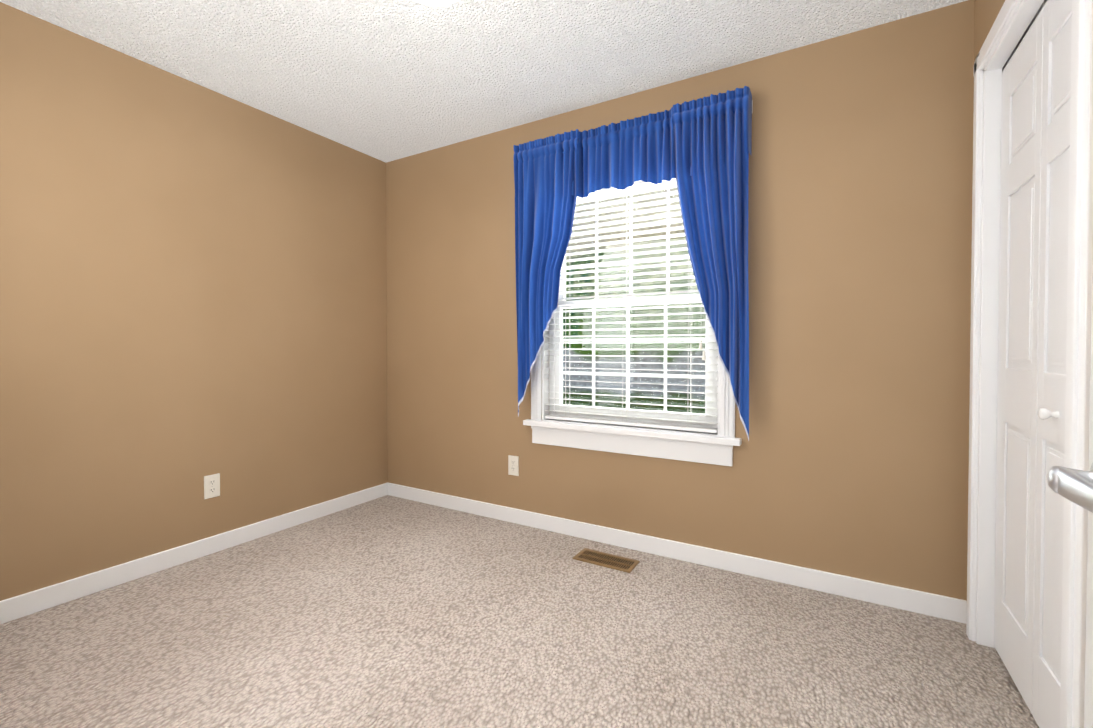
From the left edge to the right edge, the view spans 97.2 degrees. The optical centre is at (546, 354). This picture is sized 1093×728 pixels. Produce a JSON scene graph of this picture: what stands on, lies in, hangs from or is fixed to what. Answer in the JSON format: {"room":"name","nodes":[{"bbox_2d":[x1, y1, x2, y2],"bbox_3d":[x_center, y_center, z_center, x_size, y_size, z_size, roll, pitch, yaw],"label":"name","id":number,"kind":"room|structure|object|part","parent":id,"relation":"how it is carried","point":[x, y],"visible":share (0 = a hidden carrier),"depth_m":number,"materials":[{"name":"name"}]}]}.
{"room":"empty bedroom","nodes":[
{"label":"empty bedroom","id":0,"kind":"room"},
{"bbox_2d":[0,2,387,600],"bbox_3d":[-1.889,-0.170,2.488,0.160,2.440,2.870,1,1,30],"label":"wall","id":1,"kind":"structure","parent":0,"point":[193,284],"depth_m":2.36,"materials":[{"name":"beige paint"}]},
{"bbox_2d":[0,482,387,623],"bbox_3d":[-1.821,1.006,2.449,0.016,0.090,2.520,1,1,30],"label":"baseboard","id":2,"kind":"structure","parent":1,"relation":"attached to","point":[19,606],"depth_m":2.36,"materials":[{"name":"white wood"}]},
{"bbox_2d":[204,473,219,498],"bbox_3d":[-1.765,0.694,2.545,0.009,0.120,0.074,1,1,30],"label":"outlet","id":3,"kind":"object","parent":1,"relation":"attached to","point":[211,486],"visible":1,"depth_m":2.54,"materials":[{"name":"white plastic"}]},
{"bbox_2d":[0,0,966,162],"bbox_3d":[-0.362,-1.426,0.935,4.345,0.120,3.970,1,1,30],"label":"ceiling","id":4,"kind":"structure","parent":0,"point":[386,81],"depth_m":2.17,"materials":[{"name":"white paint"}]},
{"bbox_2d":[414,0,456,5],"bbox_3d":[-0.393,-1.280,1.622,0.310,0.194,0.310,1,1,30],"label":"ceiling light fixture","id":5,"kind":"object","parent":4,"relation":"attached to","point":[436,2],"visible":1,"depth_m":1.68,"materials":[{"name":"white glass"}]},
{"bbox_2d":[0,495,1038,727],"bbox_3d":[-0.362,1.134,0.975,4.345,0.120,3.970,1,1,30],"label":"floor","id":6,"kind":"structure","parent":0,"point":[387,611],"depth_m":1.75,"materials":[{"name":"carpet"}]},
{"bbox_2d":[573,548,639,572],"bbox_3d":[0.303,1.047,2.459,0.310,0.007,0.140,1,1,30],"label":"air vent register","id":7,"kind":"object","parent":6,"relation":"on","point":[615,562],"visible":1,"depth_m":2.45,"materials":[{"name":"brown metal"}]},
{"bbox_2d":[386,0,974,600],"bbox_3d":[0.671,-0.171,2.558,4.185,2.440,0.160,1,1,30],"label":"wall","id":8,"kind":"structure","parent":0,"point":[850,456],"depth_m":2.18,"materials":[{"name":"beige paint"}]},
{"bbox_2d":[508,455,518,475],"bbox_3d":[-0.205,0.687,2.987,0.074,0.120,0.009,1,1,30],"label":"outlet","id":9,"kind":"object","parent":8,"relation":"attached to","point":[513,465],"visible":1,"depth_m":2.98,"materials":[{"name":"white plastic"}]},
{"bbox_2d":[513,86,752,466],"bbox_3d":[0.424,-0.344,2.615,1.297,1.760,0.295,1,1,30],"label":"window","id":10,"kind":"structure","parent":8,"relation":"in","point":[696,152],"depth_m":2.57,"materials":[{"name":"white"}]},
{"bbox_2d":[513,129,578,415],"bbox_3d":[0.009,-0.425,2.768,0.421,1.602,0.132,1,1,30],"label":"curtain","id":11,"kind":"object","parent":10,"relation":"hanging from","point":[546,170],"depth_m":2.76,"materials":[{"name":"blue fabric"}]},
{"bbox_3d":[0.415,-0.273,2.619,1.220,1.618,0.120,1,1,30],"label":"window casing trim","id":12,"kind":"part","parent":10,"relation":"part of","materials":[{"name":"white wood"}]},
{"bbox_3d":[0.468,-0.303,2.709,0.996,1.396,0.090,1,1,30],"label":"window sash vinyl","id":13,"kind":"part","parent":10,"relation":"part of","materials":[{"name":"white plastic"}]},
{"bbox_2d":[672,86,751,439],"bbox_3d":[0.787,-0.411,2.308,0.362,1.617,0.138,1,1,30],"label":"curtain","id":14,"kind":"object","parent":10,"relation":"hanging from","point":[712,134],"depth_m":2.26,"materials":[{"name":"blue fabric"}]},
{"bbox_2d":[388,483,966,623],"bbox_3d":[0.239,1.001,2.730,3.285,0.090,0.013,1,1,30],"label":"baseboard","id":15,"kind":"structure","parent":8,"relation":"attached to","point":[897,597],"depth_m":2.36,"materials":[{"name":"white wood"}]},
{"bbox_2d":[967,0,1004,551],"bbox_3d":[1.016,-0.142,0.692,0.100,2.440,2.710,1,1,30],"label":"wall","id":16,"kind":"structure","parent":0,"point":[986,13],"depth_m":1.78,"materials":[{"name":"beige paint"}]},
{"bbox_2d":[966,0,1092,727],"bbox_3d":[1.418,-0.018,1.397,0.119,2.170,0.950,1,1,30],"label":"closet","id":17,"kind":"object","parent":16,"relation":"attached to","point":[1031,279],"visible":1,"depth_m":1.43,"materials":[{"name":"white wood"}]},
{"bbox_3d":[1.532,0.020,1.553,0.030,2.065,0.379,1,1,30],"label":"door","id":18,"kind":"part","parent":17,"relation":"part of","materials":[{"name":"white paint"}]},
{"bbox_3d":[1.322,0.025,1.232,0.068,2.065,0.379,1,1,30],"label":"door","id":19,"kind":"part","parent":17,"relation":"part of","materials":[{"name":"white paint"}]},
{"bbox_3d":[-1.077,-0.139,0.467,3.285,2.440,0.115,1,1,30],"label":"wall","id":20,"kind":"structure","parent":0,"visible":0},
{"bbox_2d":[1047,248,1092,727],"bbox_3d":[0.413,0.059,0.184,0.131,2.030,0.821,1,1,31],"label":"entry door","id":21,"kind":"structure","parent":20,"relation":"in","point":[1075,486],"depth_m":0.53,"materials":[{"name":"white paint"}]},
{"bbox_3d":[0.542,0.134,0.476,0.048,0.067,0.134,1,1,31],"label":"lever handle","id":22,"kind":"part","parent":21,"relation":"part of","materials":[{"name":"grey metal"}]},
{"label":"outside","id":23,"kind":"structure","parent":0,"visible":0},
{"bbox_2d":[563,187,705,413],"bbox_3d":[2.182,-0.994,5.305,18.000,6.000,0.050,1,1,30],"label":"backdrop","id":24,"kind":"structure","parent":23,"point":[584,396],"depth_m":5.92,"materials":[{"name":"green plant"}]}
]}

